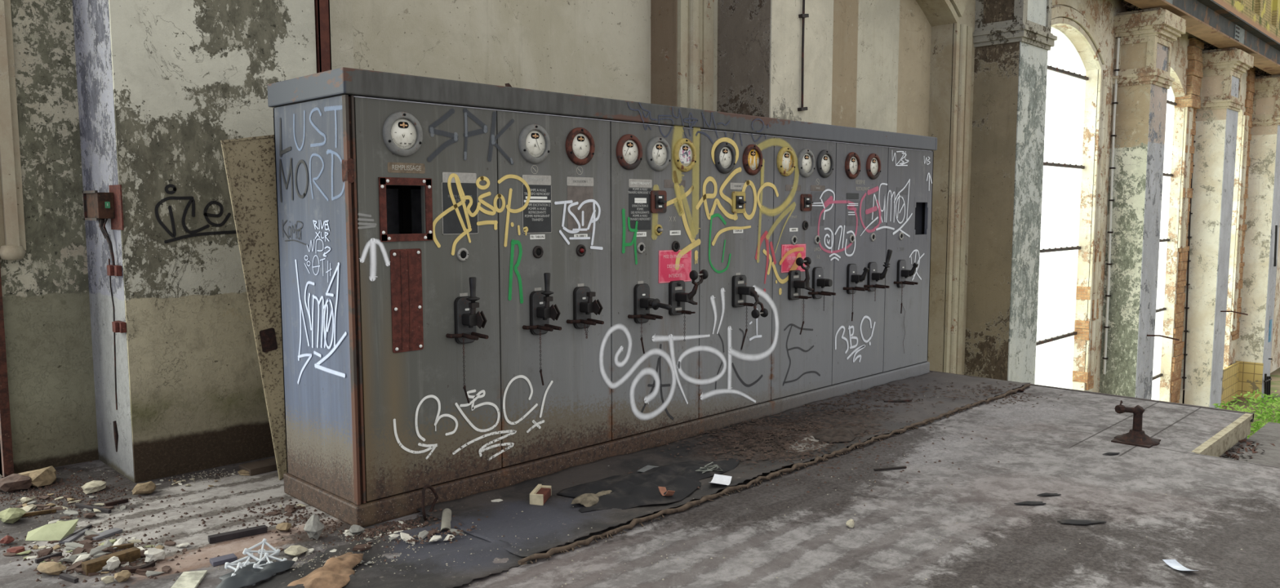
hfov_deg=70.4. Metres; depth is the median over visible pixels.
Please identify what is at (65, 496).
chip
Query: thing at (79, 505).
stick
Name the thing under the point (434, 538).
chip
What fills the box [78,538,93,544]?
chip
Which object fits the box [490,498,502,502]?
stone
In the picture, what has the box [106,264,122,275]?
bracket
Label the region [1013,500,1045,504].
shard
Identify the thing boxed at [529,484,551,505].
brick
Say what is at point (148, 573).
chip
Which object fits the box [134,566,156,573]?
chip
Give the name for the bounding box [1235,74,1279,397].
column
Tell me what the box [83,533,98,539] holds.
chip
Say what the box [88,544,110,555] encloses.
chip
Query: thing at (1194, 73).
trim
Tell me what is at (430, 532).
chip
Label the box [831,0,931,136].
wall
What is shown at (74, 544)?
chip
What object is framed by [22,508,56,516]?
stick
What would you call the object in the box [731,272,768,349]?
switch
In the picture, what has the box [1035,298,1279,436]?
floor
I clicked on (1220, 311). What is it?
stub
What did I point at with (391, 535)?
chip
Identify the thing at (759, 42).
column
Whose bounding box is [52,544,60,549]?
chip
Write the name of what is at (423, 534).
chip
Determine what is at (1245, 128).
trim
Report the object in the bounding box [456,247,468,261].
socket
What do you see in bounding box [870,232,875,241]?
socket
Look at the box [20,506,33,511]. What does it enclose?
chip
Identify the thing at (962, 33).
trim
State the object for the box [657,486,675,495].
scrap
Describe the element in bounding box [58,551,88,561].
chip
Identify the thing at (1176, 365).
trim
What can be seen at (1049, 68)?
window
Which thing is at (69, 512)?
chip
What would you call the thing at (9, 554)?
chip
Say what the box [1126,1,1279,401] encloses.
wall
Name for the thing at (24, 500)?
chip
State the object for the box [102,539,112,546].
chip
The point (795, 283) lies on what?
switch
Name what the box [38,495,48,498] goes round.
chip
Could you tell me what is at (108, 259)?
hanging wire
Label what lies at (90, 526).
slat
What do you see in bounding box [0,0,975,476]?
pillars
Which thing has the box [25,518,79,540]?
chunk
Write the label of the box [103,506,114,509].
chip
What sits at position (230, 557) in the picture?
slat
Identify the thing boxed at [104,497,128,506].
scrap
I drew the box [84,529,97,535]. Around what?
chip
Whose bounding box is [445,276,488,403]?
switch
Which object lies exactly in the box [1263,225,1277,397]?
wall bracket
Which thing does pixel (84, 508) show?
chip
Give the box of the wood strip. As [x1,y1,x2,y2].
[873,465,906,470]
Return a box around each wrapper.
[695,462,723,473]
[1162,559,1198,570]
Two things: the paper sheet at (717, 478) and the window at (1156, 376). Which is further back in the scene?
the window at (1156, 376)
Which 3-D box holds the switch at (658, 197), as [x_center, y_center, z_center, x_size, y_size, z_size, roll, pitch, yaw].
[0.138,-0.612,6.024,0.055,0.149,0.144,5,7,44]
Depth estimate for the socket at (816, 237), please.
7.40 m
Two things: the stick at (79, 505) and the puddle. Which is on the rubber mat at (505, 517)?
the puddle
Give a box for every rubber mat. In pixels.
[252,515,535,587]
[417,371,1030,556]
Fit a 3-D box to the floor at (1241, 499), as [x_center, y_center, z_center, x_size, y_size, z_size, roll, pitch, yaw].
[0.299,1.614,1.690,11.380,0.300,14.200,5,7,44]
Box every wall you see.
[71,0,316,482]
[351,0,650,103]
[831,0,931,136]
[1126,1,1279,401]
[1182,360,1263,406]
[1213,0,1279,43]
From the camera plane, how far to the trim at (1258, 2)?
27.90 m
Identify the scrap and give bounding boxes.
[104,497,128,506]
[120,560,155,573]
[570,489,612,506]
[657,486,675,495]
[812,425,866,442]
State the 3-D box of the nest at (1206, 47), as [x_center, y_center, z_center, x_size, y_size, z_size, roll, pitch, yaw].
[15.108,-6.467,23.829,0.678,0.288,1.293,5,7,44]
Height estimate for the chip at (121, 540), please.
0.023 m
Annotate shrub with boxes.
[1212,389,1279,438]
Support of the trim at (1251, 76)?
attached to the wall at (1179, 61)
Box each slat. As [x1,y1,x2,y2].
[58,528,88,543]
[59,524,92,541]
[91,527,122,540]
[209,552,237,566]
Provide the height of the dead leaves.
0.075 m
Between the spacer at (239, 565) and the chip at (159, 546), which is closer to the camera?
the spacer at (239, 565)
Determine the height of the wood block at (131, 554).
0.050 m
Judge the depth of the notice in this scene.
29.05 m
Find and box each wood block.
[81,546,140,575]
[208,524,266,543]
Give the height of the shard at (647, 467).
0.004 m
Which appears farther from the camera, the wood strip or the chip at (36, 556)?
the wood strip
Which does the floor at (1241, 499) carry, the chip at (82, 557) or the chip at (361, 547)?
the chip at (82, 557)
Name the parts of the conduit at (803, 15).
rod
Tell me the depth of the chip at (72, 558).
4.16 m
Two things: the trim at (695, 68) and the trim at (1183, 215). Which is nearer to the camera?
the trim at (695, 68)
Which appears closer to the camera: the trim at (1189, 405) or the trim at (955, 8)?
the trim at (1189, 405)
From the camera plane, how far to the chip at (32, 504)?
4.92 m
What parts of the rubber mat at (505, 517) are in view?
wood strip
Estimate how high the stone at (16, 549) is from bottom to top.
0.024 m
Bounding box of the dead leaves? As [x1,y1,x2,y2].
[1220,438,1275,460]
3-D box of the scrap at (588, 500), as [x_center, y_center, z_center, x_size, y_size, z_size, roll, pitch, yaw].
[-0.252,1.102,4.979,0.160,0.042,0.315,4,7,35]
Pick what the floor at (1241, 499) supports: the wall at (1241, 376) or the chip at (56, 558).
the chip at (56, 558)
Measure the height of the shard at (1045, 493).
0.013 m
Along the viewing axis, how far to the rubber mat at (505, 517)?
5.67 m
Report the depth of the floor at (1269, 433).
6.72 m
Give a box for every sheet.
[215,560,295,587]
[287,551,363,587]
[708,473,732,484]
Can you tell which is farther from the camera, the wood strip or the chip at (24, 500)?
the wood strip
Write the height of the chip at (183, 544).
0.018 m
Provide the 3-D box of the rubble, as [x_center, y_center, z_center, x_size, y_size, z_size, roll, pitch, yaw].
[-0.681,1.095,5.423,6.624,0.041,2.283,-1,6,-15]
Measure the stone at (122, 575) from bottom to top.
0.040 m
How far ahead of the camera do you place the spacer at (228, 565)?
4.08 m
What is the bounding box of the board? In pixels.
[220,134,287,479]
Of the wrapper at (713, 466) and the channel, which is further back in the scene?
the channel
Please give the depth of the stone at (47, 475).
5.31 m
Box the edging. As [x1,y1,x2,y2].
[517,383,1031,564]
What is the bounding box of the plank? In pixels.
[238,457,277,475]
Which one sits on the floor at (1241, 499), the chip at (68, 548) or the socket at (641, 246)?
the chip at (68, 548)
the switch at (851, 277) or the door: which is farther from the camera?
the switch at (851, 277)
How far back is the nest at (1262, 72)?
28.25 m
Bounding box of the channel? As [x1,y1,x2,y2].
[314,0,331,73]
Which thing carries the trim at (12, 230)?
attached to the pillars at (46, 300)
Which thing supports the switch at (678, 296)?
attached to the tall cabinet
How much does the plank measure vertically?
0.040 m
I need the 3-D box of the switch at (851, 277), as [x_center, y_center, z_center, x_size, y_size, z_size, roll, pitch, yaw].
[1.857,-0.009,7.753,0.173,0.490,0.184,5,7,44]
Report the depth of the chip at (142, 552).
4.23 m
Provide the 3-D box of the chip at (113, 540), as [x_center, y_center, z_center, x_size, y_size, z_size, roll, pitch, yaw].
[-2.577,1.209,4.401,0.045,0.019,0.089,3,6,29]
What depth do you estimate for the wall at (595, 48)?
8.52 m
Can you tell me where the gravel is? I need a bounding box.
[1,380,1242,586]
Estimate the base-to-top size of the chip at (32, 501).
0.020 m
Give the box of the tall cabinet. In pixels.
[266,66,937,527]
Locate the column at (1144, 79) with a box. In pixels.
[1098,7,1186,399]
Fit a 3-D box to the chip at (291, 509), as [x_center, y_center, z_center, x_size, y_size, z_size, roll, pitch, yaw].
[-1.867,1.160,4.858,0.040,0.020,0.044,-5,7,-43]
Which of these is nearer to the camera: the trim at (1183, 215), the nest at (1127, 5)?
the nest at (1127, 5)
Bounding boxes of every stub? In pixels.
[112,420,118,452]
[1146,334,1179,340]
[1220,311,1248,315]
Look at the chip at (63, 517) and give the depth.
4.76 m
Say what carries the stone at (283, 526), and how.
on the floor at (1241, 499)
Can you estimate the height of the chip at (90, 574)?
0.027 m
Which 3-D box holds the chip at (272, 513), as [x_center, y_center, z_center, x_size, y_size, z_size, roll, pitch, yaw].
[-1.956,1.169,4.823,0.081,0.014,0.036,1,5,13]
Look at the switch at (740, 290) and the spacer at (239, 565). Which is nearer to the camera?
the spacer at (239, 565)
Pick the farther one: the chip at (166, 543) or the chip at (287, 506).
the chip at (287, 506)
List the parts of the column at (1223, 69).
panel frame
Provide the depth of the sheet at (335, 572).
3.92 m
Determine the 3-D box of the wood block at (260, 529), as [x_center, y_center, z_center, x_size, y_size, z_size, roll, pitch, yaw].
[-1.990,1.188,4.493,0.265,0.030,0.040,-4,7,-35]
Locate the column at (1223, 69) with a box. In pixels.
[1178,47,1253,408]
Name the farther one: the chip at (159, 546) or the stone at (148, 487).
the stone at (148, 487)
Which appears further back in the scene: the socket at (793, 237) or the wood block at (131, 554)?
the socket at (793, 237)
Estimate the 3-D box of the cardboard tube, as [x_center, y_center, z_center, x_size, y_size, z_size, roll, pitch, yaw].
[-0.987,1.163,4.622,0.052,0.078,0.225,-1,5,-10]
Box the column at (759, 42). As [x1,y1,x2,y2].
[716,0,833,124]
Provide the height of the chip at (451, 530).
0.021 m
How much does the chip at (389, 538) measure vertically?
0.019 m
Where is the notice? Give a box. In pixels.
[1268,319,1271,342]
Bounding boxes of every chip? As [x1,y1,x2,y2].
[2,551,16,556]
[15,549,31,554]
[20,497,33,503]
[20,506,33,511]
[23,503,36,509]
[26,500,36,504]
[26,555,38,559]
[32,544,38,549]
[35,503,51,507]
[36,547,53,555]
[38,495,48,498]
[38,545,48,548]
[43,505,50,510]
[44,502,55,506]
[44,558,53,561]
[48,519,59,524]
[49,555,60,562]
[50,506,63,510]
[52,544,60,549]
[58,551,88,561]
[60,515,71,519]
[62,510,79,515]
[62,555,77,562]
[63,494,73,498]
[63,546,75,550]
[64,542,84,547]
[66,560,83,571]
[67,499,80,502]
[71,546,84,555]
[72,553,90,563]
[73,567,100,576]
[74,568,83,573]
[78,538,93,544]
[80,538,106,542]
[82,542,93,549]
[83,507,92,511]
[83,512,97,518]
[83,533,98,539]
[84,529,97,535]
[85,546,95,553]
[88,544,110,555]
[92,551,112,557]
[93,502,104,505]
[100,538,117,545]
[101,546,115,551]
[101,575,113,583]
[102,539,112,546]
[102,564,115,570]
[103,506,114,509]
[112,537,124,545]
[120,504,125,510]
[120,561,128,566]
[127,538,142,542]
[129,562,136,566]
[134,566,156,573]
[137,571,146,575]
[140,549,145,557]
[145,570,164,576]
[154,544,164,549]
[161,565,171,572]
[164,540,176,546]
[175,542,188,547]
[264,511,279,515]
[284,504,294,511]
[286,507,294,512]
[305,547,314,554]
[342,531,354,535]
[351,543,371,551]
[388,533,399,537]
[388,537,396,540]
[400,532,415,544]
[417,529,428,541]
[426,528,435,537]
[428,535,441,542]
[443,533,454,540]
[448,528,464,534]
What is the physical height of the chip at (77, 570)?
0.022 m
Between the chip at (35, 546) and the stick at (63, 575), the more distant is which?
the chip at (35, 546)
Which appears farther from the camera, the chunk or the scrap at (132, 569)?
the chunk
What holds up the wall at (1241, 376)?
attached to the wall at (1179, 61)
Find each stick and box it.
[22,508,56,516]
[35,551,62,563]
[59,573,78,582]
[75,502,111,513]
[110,542,133,550]
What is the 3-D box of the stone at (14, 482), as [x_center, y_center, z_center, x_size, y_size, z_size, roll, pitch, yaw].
[-3.631,1.093,5.261,0.195,0.081,0.164,3,6,32]
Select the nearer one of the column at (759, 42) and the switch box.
the switch box
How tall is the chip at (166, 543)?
0.015 m
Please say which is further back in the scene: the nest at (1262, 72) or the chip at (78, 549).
the nest at (1262, 72)
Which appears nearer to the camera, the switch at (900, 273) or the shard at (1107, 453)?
the shard at (1107, 453)
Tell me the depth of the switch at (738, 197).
6.62 m
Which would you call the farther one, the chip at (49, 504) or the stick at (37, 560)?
the chip at (49, 504)
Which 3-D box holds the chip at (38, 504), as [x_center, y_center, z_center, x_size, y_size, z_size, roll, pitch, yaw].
[-3.270,1.158,4.954,0.128,0.014,0.035,1,5,10]
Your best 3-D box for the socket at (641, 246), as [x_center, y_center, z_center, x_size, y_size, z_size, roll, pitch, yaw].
[0.008,-0.302,5.950,0.012,0.074,0.074,5,7,44]
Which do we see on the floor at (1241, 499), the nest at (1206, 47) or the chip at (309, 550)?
the chip at (309, 550)
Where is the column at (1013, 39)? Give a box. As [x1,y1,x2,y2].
[964,0,1057,383]
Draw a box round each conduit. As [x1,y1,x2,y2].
[797,0,808,111]
[1102,36,1121,373]
[1182,116,1196,389]
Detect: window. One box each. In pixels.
[1035,65,1088,345]
[1050,0,1126,392]
[1152,99,1176,379]
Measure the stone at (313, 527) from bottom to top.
0.122 m
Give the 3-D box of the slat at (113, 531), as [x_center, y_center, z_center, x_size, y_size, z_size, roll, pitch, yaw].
[-2.659,1.194,4.516,0.060,0.014,0.140,2,6,24]
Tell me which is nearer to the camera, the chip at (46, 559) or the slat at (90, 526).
the chip at (46, 559)
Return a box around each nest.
[1120,1,1142,11]
[1204,43,1219,49]
[1255,70,1271,75]
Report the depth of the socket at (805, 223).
7.27 m
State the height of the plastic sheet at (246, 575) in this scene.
0.037 m
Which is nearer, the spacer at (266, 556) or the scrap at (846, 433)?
the spacer at (266, 556)
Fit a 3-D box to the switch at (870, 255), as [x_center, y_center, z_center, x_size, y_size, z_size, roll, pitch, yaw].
[2.104,-0.162,7.972,0.200,0.462,0.184,5,7,44]
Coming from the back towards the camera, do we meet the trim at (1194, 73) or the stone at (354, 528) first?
the trim at (1194, 73)
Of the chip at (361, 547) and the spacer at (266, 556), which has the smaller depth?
the spacer at (266, 556)
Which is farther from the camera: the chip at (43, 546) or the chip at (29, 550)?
the chip at (43, 546)
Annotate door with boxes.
[0,267,13,477]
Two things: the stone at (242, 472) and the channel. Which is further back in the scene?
the channel
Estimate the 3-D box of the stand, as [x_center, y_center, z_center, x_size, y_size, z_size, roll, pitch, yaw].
[3.463,0.884,6.320,0.273,0.287,0.290,5,7,44]
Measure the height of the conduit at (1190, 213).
8.798 m
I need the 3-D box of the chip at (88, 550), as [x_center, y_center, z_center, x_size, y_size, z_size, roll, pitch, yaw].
[-2.581,1.210,4.289,0.061,0.027,0.051,1,5,13]
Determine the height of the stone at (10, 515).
0.073 m
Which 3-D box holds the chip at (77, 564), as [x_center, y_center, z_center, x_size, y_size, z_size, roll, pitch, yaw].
[-2.561,1.233,4.112,0.047,0.021,0.100,1,6,15]
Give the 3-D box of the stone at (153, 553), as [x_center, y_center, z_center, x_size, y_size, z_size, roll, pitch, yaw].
[-2.245,1.200,4.191,0.078,0.064,0.080,4,6,34]
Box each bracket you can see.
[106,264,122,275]
[111,320,126,333]
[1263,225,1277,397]
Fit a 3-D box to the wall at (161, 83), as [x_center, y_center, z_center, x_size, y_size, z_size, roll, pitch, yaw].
[-2.752,-1.773,5.731,0.990,5.700,1.604,5,7,44]
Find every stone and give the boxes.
[0,473,31,491]
[0,507,26,523]
[0,534,14,543]
[6,546,25,553]
[18,465,56,486]
[36,560,66,575]
[81,480,106,493]
[106,555,120,570]
[114,569,131,582]
[132,480,155,494]
[144,546,164,562]
[237,469,249,475]
[275,522,291,530]
[284,544,307,556]
[303,514,324,539]
[348,524,364,533]
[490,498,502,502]
[845,518,854,527]
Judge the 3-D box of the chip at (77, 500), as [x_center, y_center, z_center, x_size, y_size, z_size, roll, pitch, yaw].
[-3.132,1.153,5.038,0.028,0.015,0.083,4,7,40]
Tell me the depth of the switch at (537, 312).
5.33 m
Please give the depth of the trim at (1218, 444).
6.62 m
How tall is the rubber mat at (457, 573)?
0.052 m
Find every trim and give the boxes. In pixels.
[0,0,26,260]
[650,0,677,106]
[676,0,714,111]
[929,370,1253,422]
[941,0,966,23]
[942,22,972,374]
[1159,106,1196,403]
[1171,38,1204,109]
[1177,106,1193,248]
[1191,413,1254,457]
[1230,115,1248,331]
[1231,66,1255,340]
[1237,0,1279,28]
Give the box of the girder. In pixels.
[1124,0,1279,75]
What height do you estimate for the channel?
5.600 m
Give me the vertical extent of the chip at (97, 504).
0.012 m
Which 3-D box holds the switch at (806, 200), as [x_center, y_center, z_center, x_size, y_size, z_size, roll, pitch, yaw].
[1.343,-0.730,7.246,0.055,0.134,0.143,5,7,44]
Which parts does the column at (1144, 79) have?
panel frame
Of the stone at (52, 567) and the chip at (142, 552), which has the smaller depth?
the stone at (52, 567)
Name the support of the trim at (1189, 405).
attached to the floor at (1241, 499)
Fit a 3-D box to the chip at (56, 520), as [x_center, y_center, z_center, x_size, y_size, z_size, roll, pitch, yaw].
[-3.040,1.182,4.710,0.023,0.012,0.070,2,6,24]
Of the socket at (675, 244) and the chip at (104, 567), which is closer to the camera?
the chip at (104, 567)
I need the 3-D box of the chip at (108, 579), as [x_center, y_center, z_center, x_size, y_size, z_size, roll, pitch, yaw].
[-2.318,1.241,3.952,0.048,0.027,0.044,-3,6,-32]
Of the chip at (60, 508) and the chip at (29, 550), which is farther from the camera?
the chip at (60, 508)
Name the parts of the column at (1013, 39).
panel frame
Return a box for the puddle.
[556,457,740,512]
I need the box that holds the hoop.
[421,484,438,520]
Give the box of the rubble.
[0,411,999,587]
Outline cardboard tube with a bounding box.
[440,507,451,530]
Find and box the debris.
[661,375,1062,474]
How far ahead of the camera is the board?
5.16 m
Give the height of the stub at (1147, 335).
0.104 m
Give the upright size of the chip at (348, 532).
0.011 m
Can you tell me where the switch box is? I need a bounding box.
[82,184,124,265]
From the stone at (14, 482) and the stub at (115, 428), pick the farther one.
the stub at (115, 428)
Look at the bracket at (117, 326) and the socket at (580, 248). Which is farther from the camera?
the socket at (580, 248)
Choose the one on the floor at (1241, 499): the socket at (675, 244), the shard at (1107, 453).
the shard at (1107, 453)
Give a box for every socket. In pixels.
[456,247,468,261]
[533,245,543,257]
[576,244,586,256]
[636,242,645,253]
[654,224,662,235]
[671,240,679,251]
[791,235,797,244]
[802,220,808,230]
[813,235,820,244]
[848,234,854,243]
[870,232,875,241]
[898,231,903,239]
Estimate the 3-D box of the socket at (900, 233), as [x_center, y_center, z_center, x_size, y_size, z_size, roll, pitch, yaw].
[2.414,-0.535,8.389,0.012,0.074,0.074,5,7,44]
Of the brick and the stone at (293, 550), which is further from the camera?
the brick
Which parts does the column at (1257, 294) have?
panel frame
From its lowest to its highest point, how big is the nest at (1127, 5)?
0.286 m
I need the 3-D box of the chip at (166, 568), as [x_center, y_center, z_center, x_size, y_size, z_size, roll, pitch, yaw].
[-2.133,1.238,4.091,0.039,0.020,0.123,-3,6,-30]
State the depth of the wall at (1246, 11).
25.47 m
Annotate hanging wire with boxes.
[108,258,117,409]
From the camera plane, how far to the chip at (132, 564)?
4.14 m
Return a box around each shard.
[637,464,658,471]
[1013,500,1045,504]
[1036,492,1061,495]
[1057,519,1106,524]
[1102,452,1119,454]
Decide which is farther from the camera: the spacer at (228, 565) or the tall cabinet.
the tall cabinet
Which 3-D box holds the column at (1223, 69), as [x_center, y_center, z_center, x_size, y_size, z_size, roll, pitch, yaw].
[15.357,-1.315,24.289,0.990,10.100,1.584,5,7,44]
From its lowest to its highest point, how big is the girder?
0.640 m
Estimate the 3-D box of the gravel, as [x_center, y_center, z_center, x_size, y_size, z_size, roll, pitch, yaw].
[0.279,1.111,5.279,8.048,0.035,3.920,-3,6,-25]
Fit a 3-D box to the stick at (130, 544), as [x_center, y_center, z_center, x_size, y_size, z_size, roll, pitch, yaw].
[-2.477,1.208,4.341,0.100,0.018,0.018,-3,6,-27]
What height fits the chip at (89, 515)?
0.029 m
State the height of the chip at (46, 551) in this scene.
0.030 m
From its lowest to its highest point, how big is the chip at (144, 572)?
0.007 m
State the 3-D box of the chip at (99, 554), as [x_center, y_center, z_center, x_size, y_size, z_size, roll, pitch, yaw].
[-2.523,1.222,4.268,0.036,0.013,0.106,3,6,28]
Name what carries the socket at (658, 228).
attached to the tall cabinet
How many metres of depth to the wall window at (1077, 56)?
18.97 m
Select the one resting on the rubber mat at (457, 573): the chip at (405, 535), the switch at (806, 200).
the chip at (405, 535)
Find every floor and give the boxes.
[0,371,1279,587]
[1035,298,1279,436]
[1219,422,1279,466]
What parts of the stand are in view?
crank arm, post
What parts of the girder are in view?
splice plate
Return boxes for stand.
[1111,400,1160,448]
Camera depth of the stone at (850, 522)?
4.61 m
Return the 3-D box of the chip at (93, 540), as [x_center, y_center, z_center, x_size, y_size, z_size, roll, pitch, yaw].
[-2.676,1.208,4.439,0.116,0.016,0.033,-3,6,-26]
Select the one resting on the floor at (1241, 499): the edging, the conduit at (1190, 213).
the edging
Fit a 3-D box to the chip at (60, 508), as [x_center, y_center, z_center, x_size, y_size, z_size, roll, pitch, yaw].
[-3.161,1.161,4.918,0.081,0.011,0.053,-1,5,-13]
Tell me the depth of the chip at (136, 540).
4.42 m
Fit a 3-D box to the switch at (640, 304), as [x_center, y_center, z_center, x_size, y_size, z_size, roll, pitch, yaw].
[0.080,0.162,5.884,0.268,0.475,0.184,5,7,44]
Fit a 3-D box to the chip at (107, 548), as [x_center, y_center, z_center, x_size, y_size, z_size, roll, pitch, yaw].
[-2.518,1.210,4.296,0.048,0.026,0.055,0,5,2]
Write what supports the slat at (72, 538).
on the floor at (1241, 499)
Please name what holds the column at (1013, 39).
on the floor at (1047, 308)
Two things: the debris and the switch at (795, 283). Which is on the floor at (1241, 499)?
the debris
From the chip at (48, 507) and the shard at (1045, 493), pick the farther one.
the shard at (1045, 493)
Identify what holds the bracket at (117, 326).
attached to the wall at (161, 83)
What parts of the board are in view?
lock plate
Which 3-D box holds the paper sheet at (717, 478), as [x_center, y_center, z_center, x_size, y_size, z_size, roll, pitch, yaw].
[0.466,1.083,5.256,0.110,0.027,0.173,1,6,16]
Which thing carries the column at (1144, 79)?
on the floor at (1047, 308)
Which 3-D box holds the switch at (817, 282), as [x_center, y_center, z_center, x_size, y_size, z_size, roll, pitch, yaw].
[1.485,-0.034,7.383,0.156,0.361,0.184,5,7,44]
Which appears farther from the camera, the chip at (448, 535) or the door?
the door
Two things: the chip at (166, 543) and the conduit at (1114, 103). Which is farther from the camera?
the conduit at (1114, 103)
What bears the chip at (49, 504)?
on the floor at (1241, 499)
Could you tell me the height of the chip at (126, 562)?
0.015 m
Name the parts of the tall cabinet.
panel, panel, opening frame, plate, door, door, lid, door, frame, door, door, door, door, panel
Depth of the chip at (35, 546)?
4.35 m
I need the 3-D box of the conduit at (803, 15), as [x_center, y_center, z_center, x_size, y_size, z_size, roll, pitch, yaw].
[1.773,-3.376,9.809,0.050,2.769,0.146,5,7,44]
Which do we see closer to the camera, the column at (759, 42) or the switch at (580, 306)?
the switch at (580, 306)
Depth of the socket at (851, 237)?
7.78 m
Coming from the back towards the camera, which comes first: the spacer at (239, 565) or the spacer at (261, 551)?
the spacer at (261, 551)
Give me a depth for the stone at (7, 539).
4.39 m
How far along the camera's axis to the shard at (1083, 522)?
4.67 m
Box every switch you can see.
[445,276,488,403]
[522,272,561,385]
[566,283,604,338]
[627,280,671,353]
[650,190,666,213]
[668,269,708,341]
[731,191,746,213]
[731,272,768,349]
[787,257,813,334]
[800,194,813,210]
[808,266,835,311]
[843,263,869,320]
[863,248,892,301]
[893,259,918,313]
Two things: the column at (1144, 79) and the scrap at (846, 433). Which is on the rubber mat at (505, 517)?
the scrap at (846, 433)
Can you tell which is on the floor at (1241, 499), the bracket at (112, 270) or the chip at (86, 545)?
the chip at (86, 545)
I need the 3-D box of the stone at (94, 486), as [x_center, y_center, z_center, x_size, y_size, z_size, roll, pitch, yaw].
[-3.152,1.111,5.232,0.113,0.050,0.146,0,5,1]
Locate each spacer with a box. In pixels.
[224,552,266,570]
[231,561,255,585]
[242,537,280,560]
[253,551,287,575]
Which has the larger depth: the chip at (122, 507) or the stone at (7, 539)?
the chip at (122, 507)
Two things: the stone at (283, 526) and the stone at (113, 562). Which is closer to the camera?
the stone at (113, 562)

